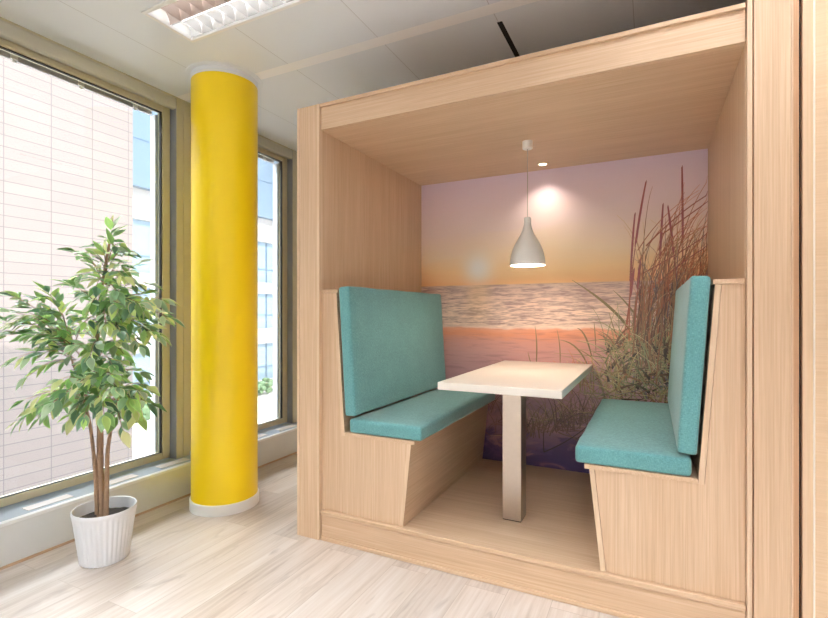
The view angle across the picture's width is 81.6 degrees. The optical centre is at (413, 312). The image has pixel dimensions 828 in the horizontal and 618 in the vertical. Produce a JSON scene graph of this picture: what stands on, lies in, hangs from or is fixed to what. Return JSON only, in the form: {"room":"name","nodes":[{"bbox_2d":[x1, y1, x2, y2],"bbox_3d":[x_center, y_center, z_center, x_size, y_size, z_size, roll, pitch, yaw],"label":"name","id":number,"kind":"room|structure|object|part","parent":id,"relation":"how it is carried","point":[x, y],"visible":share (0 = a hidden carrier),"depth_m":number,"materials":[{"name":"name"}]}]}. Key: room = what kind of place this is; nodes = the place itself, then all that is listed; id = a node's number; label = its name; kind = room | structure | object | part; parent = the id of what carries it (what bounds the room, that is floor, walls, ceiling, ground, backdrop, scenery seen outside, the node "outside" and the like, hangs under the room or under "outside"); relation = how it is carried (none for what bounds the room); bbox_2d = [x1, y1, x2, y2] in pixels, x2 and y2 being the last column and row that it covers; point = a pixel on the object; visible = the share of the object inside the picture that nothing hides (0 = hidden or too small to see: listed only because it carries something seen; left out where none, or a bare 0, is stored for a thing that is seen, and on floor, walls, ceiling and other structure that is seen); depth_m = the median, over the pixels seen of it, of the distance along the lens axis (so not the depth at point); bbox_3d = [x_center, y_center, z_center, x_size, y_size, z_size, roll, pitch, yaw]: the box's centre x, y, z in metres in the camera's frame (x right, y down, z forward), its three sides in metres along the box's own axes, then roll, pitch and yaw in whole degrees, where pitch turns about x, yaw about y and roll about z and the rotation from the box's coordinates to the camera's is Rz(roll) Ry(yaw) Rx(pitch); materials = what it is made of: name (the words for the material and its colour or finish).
{"room":"office break area","nodes":[
{"label":"office break area","id":0,"kind":"room"},
{"bbox_2d":[0,430,296,566],"bbox_3d":[-2.468,1.147,1.430,0.012,0.205,7.180,0,0,26],"label":"wall","id":1,"kind":"structure","parent":0,"point":[28,537],"depth_m":2.81,"materials":[{"name":"cream white paint"}]},
{"bbox_2d":[0,19,175,507],"bbox_3d":[-1.999,-0.243,2.924,0.174,2.546,1.117,0,0,26],"label":"window","id":2,"kind":"structure","parent":1,"relation":"in","point":[18,45],"depth_m":3.27,"materials":[{"name":"grey metal"}]},
{"bbox_3d":[-2.069,-1.453,2.957,0.019,0.114,0.963,0,0,26],"label":"blind rail","id":3,"kind":"part","parent":2,"relation":"part of","materials":[{"name":"grey metal"}]},
{"bbox_2d":[0,422,296,527],"bbox_3d":[-2.622,1.200,1.506,0.364,0.340,7.180,0,0,26],"label":"trim","id":4,"kind":"structure","parent":1,"relation":"attached to","point":[13,510],"depth_m":2.83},
{"bbox_2d":[0,452,296,569],"bbox_3d":[-2.460,1.244,1.426,0.010,0.012,7.180,0,0,26],"label":"baseboard","id":5,"kind":"structure","parent":1,"relation":"attached to","point":[189,494],"depth_m":2.61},
{"bbox_2d":[168,98,189,458],"bbox_3d":[-1.715,-0.242,3.466,0.145,2.545,0.111,0,0,26],"label":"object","id":6,"kind":"structure","parent":1,"relation":"attached to","point":[180,116],"depth_m":3.41,"materials":[{"name":"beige metal"}]},
{"bbox_2d":[190,105,291,450],"bbox_3d":[-1.457,-0.243,4.022,0.174,2.546,1.118,0,0,26],"label":"window","id":7,"kind":"structure","parent":1,"relation":"in","point":[268,151],"depth_m":4.46,"materials":[{"name":"grey metal"}]},
{"bbox_3d":[-1.527,-1.453,4.055,0.019,0.114,0.964,0,0,26],"label":"blind rail","id":8,"kind":"part","parent":7,"relation":"part of","materials":[{"name":"grey metal"}]},
{"bbox_3d":[-1.450,-0.214,4.018,0.006,2.380,0.982,0,0,26],"label":"glass pane","id":9,"kind":"part","parent":7,"relation":"part of","materials":[{"name":"clear glass"}]},
{"bbox_2d":[287,151,296,422],"bbox_3d":[-1.170,-0.242,4.570,0.145,2.545,0.124,0,0,26],"label":"trim","id":10,"kind":"structure","parent":1,"relation":"attached to","point":[291,163],"depth_m":4.50,"materials":[{"name":"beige metal"}]},
{"bbox_2d":[0,453,620,617],"bbox_3d":[0.577,1.310,-0.073,7.300,0.120,7.180,0,0,26],"label":"floor","id":11,"kind":"structure","parent":0,"point":[253,562],"depth_m":2.23,"materials":[{"name":"brown wood"}]},
{"bbox_2d":[0,215,185,568],"bbox_3d":[-1.582,0.371,2.385,0.889,1.759,0.557,0,0,-2],"label":"potted tree","id":12,"kind":"object","parent":11,"relation":"on","point":[102,526],"visible":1,"depth_m":2.31,"materials":[{"name":"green plant"}]},
{"bbox_3d":[-1.646,0.625,2.406,0.117,0.787,0.025,0,0,-32],"label":"stem","id":13,"kind":"part","parent":12,"relation":"part of","materials":[{"name":"brown plant"}]},
{"bbox_3d":[-1.578,1.118,2.450,0.287,0.264,0.287,0,0,26],"label":"pot","id":14,"kind":"part","parent":12,"relation":"part of","materials":[{"name":"white ceramic"}]},
{"bbox_3d":[-1.525,0.659,2.456,0.112,0.732,0.032,0,0,-35],"label":"stem","id":15,"kind":"part","parent":12,"relation":"part of","materials":[{"name":"brown plant"}]},
{"bbox_2d":[185,61,262,516],"bbox_3d":[-1.241,-0.141,3.152,0.477,2.781,0.477,0,0,26],"label":"column","id":16,"kind":"structure","parent":11,"relation":"on","point":[224,96],"depth_m":2.98,"materials":[{"name":"yellow paint"}]},
{"bbox_3d":[-1.241,1.217,3.152,0.427,0.066,0.427,0,0,26],"label":"skirting","id":17,"kind":"part","parent":16,"relation":"part of","materials":[{"name":"white paint"}]},
{"bbox_2d":[297,0,798,617],"bbox_3d":[0.650,-0.100,2.802,2.260,2.700,1.339,0,0,26],"label":"booth","id":18,"kind":"object","parent":11,"relation":"on","point":[724,81],"visible":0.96,"depth_m":2.30,"materials":[{"name":"brown wood"}]},
{"bbox_3d":[-0.583,0.050,2.686,0.120,2.400,0.030,0,0,26],"label":"post","id":19,"kind":"part","parent":18,"relation":"part of","materials":[{"name":"brown wood"}]},
{"bbox_3d":[-0.232,0.060,3.257,0.030,2.380,1.305,0,0,26],"label":"panel","id":20,"kind":"part","parent":18,"relation":"part of","materials":[{"name":"brown wood"}]},
{"bbox_2d":[322,289,490,526],"bbox_3d":[0.029,0.477,3.103,0.572,1.214,1.280,0,0,26],"label":"bench","id":21,"kind":"object","parent":18,"relation":"on","point":[390,480],"visible":0.56,"depth_m":2.61,"materials":[{"name":"brown wood"}]},
{"bbox_3d":[-0.266,0.487,2.552,0.531,1.194,0.018,0,0,26],"label":"panel","id":22,"kind":"part","parent":21,"relation":"part of","materials":[{"name":"brown wood"}]},
{"bbox_2d":[339,286,445,415],"bbox_3d":[-0.080,0.204,3.150,0.111,0.702,1.273,0,0,26],"label":"cushion","id":23,"kind":"object","parent":21,"relation":"on","point":[393,341],"visible":0.93,"depth_m":2.91,"materials":[{"name":"teal fabric"}]},
{"bbox_2d":[350,388,494,440],"bbox_3d":[0.126,0.603,3.048,0.432,0.077,1.273,0,0,26],"label":"seat cushion","id":24,"kind":"object","parent":21,"relation":"on","point":[417,418],"visible":0.93,"depth_m":2.68,"materials":[{"name":"teal fabric"}]},
{"bbox_3d":[0.239,0.872,3.000,0.065,0.424,1.278,0,0,26],"label":"panel","id":25,"kind":"part","parent":21,"relation":"part of","materials":[{"name":"brown wood"}]},
{"bbox_2d":[438,360,591,522],"bbox_3d":[0.660,0.716,2.817,0.603,0.742,1.229,0,0,26],"label":"table","id":26,"kind":"object","parent":18,"relation":"on","point":[515,380],"visible":1,"depth_m":2.51,"materials":[{"name":"white laminate"}]},
{"bbox_3d":[0.535,0.735,2.557,0.099,0.694,0.112,0,0,26],"label":"leg","id":27,"kind":"part","parent":26,"relation":"part of","materials":[{"name":"metal"}]},
{"bbox_2d":[510,140,545,266],"bbox_3d":[0.668,-0.644,2.826,0.206,0.730,0.206,0,0,26],"label":"pendant lamp","id":28,"kind":"object","parent":18,"relation":"hanging from","point":[527,251],"visible":1,"depth_m":2.77,"materials":[{"name":"white metal"}]},
{"bbox_3d":[0.668,-0.758,2.826,0.004,0.416,0.004,0,0,26],"label":"cord","id":29,"kind":"part","parent":28,"relation":"part of","materials":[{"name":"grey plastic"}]},
{"bbox_3d":[0.668,-0.420,2.826,0.206,0.283,0.206,0,0,26],"label":"lamp shade","id":30,"kind":"part","parent":28,"relation":"part of","materials":[{"name":"white paint"}]},
{"bbox_3d":[0.651,-1.025,2.807,1.952,0.030,1.270,0,0,26],"label":"roof panel","id":31,"kind":"part","parent":18,"relation":"part of","materials":[{"name":"brown wood"}]},
{"bbox_2d":[536,162,548,165],"bbox_3d":[0.872,-1.007,3.250,0.088,0.006,0.088,0,0,26],"label":"recessed light","id":32,"kind":"object","parent":18,"relation":"attached to","point":[539,163],"visible":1,"depth_m":3.25,"materials":[{"name":"white plastic"}]},
{"bbox_2d":[421,149,707,473],"bbox_3d":[0.931,0.038,3.374,1.946,2.095,0.004,0,0,26],"label":"wall mural","id":33,"kind":"object","parent":18,"relation":"attached to","point":[618,239],"visible":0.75,"depth_m":3.30,"materials":[{"name":"multicoloured paper"}]},
{"bbox_3d":[0.939,0.060,3.390,1.952,2.380,0.030,0,0,26],"label":"panel","id":34,"kind":"part","parent":18,"relation":"part of","materials":[{"name":"paper"}]},
{"bbox_2d":[584,278,744,601],"bbox_3d":[1.265,0.477,2.493,0.571,1.214,1.280,0,0,26],"label":"bench","id":35,"kind":"object","parent":18,"relation":"on","point":[684,532],"visible":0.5,"depth_m":1.86,"materials":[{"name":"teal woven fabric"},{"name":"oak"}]},
{"bbox_3d":[1.056,0.872,2.597,0.065,0.424,1.278,0,0,26],"label":"panel","id":36,"kind":"part","parent":35,"relation":"part of","materials":[{"name":"brown wood"}]},
{"bbox_2d":[575,399,691,475],"bbox_3d":[1.166,0.603,2.534,0.439,0.077,1.273,0,0,26],"label":"seat cushion","id":37,"kind":"object","parent":35,"relation":"on","point":[638,435],"visible":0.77,"depth_m":2.14,"materials":[{"name":"teal fabric"}]},
{"bbox_2d":[667,276,710,454],"bbox_3d":[1.368,0.204,2.434,0.115,0.702,1.273,0,0,26],"label":"cushion","id":38,"kind":"object","parent":35,"relation":"on","point":[691,307],"visible":1,"depth_m":1.87,"materials":[{"name":"teal fabric"}]},
{"bbox_3d":[1.545,0.060,2.380,0.030,2.380,1.305,0,0,26],"label":"panel","id":39,"kind":"part","parent":18,"relation":"part of","materials":[{"name":"brown wood"}]},
{"bbox_3d":[1.305,-0.100,1.753,0.110,2.700,0.030,0,0,26],"label":"post","id":40,"kind":"part","parent":18,"relation":"part of","materials":[{"name":"brown wood"}]},
{"bbox_3d":[1.406,-0.100,1.800,0.016,2.700,0.198,0,0,26],"label":"return panel","id":41,"kind":"part","parent":18,"relation":"part of","materials":[{"name":"brown wood"}]},
{"bbox_2d":[0,0,745,151],"bbox_3d":[0.568,-1.530,-0.069,7.320,0.001,7.180,0,0,26],"label":"ceiling","id":42,"kind":"structure","parent":0,"point":[312,52],"depth_m":2.66,"materials":[{"name":"grey paint"}]},
{"bbox_2d":[141,0,309,42],"bbox_3d":[-0.771,-1.577,2.302,1.222,0.107,0.307,0,0,26],"label":"ceiling light","id":43,"kind":"object","parent":42,"relation":"attached to","point":[193,20],"visible":0.93,"depth_m":2.48,"materials":[{"name":"white paint"}]},
{"bbox_2d":[799,0,799,617],"bbox_3d":[3.064,-0.140,0.924,3.724,2.780,0.100,0,0,26],"label":"wall","id":44,"kind":"structure","parent":0,"point":[799,0],"depth_m":1.73,"materials":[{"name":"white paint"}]},
{"bbox_2d":[800,0,827,617],"bbox_3d":[1.841,-0.100,1.525,0.988,2.700,0.104,0,0,26],"label":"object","id":45,"kind":"structure","parent":44,"relation":"in","point":[813,13],"depth_m":1.69,"materials":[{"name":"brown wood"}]},
{"bbox_3d":[1.842,-0.100,1.526,0.988,2.700,0.102,0,0,26],"label":"frame","id":46,"kind":"part","parent":45,"relation":"part of","materials":[{"name":"brown wood"}]},
{"label":"outside","id":47,"kind":"structure","parent":0,"visible":0},
{"bbox_2d":[133,387,272,458],"bbox_3d":[-15.097,5.350,40.912,56.700,0.200,120.000,0,0,26],"label":"ground","id":48,"kind":"structure","parent":47,"point":[141,438],"depth_m":22.01,"materials":[{"name":"white"}]},
{"bbox_2d":[0,56,132,495],"bbox_3d":[-15.697,-0.550,4.349,8.000,11.600,21.900,0,0,26],"label":"building","id":49,"kind":"structure","parent":48,"relation":"on","point":[66,150],"depth_m":10.66,"materials":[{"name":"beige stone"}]},
{"bbox_2d":[135,377,272,422],"bbox_3d":[-9.497,4.809,32.071,1.869,1.159,31.311,0,0,26],"label":"hedge","id":50,"kind":"object","parent":48,"relation":"on","point":[262,385],"visible":0.06,"depth_m":30.59,"materials":[{"name":"green plant"}]},
{"bbox_2d":[133,109,275,397],"bbox_3d":[-7.875,-5.255,49.056,10.440,20.990,69.000,0,0,26],"label":"glass building","id":51,"kind":"structure","parent":48,"relation":"on","point":[141,121],"depth_m":25.78,"materials":[{"name":"blue"}]},
{"bbox_3d":[1.454,-5.290,1.613,7.620,7.120,11.380,0,0,26],"label":"wall","id":52,"kind":"structure","parent":0,"visible":0},
{"bbox_2d":[0,17,296,152],"bbox_3d":[-2.701,-1.623,1.546,0.188,0.215,7.180,0,0,26],"label":"trim","id":53,"kind":"structure","parent":52,"relation":"attached to","point":[1,18],"depth_m":2.92,"materials":[{"name":"green metal"}]}
]}

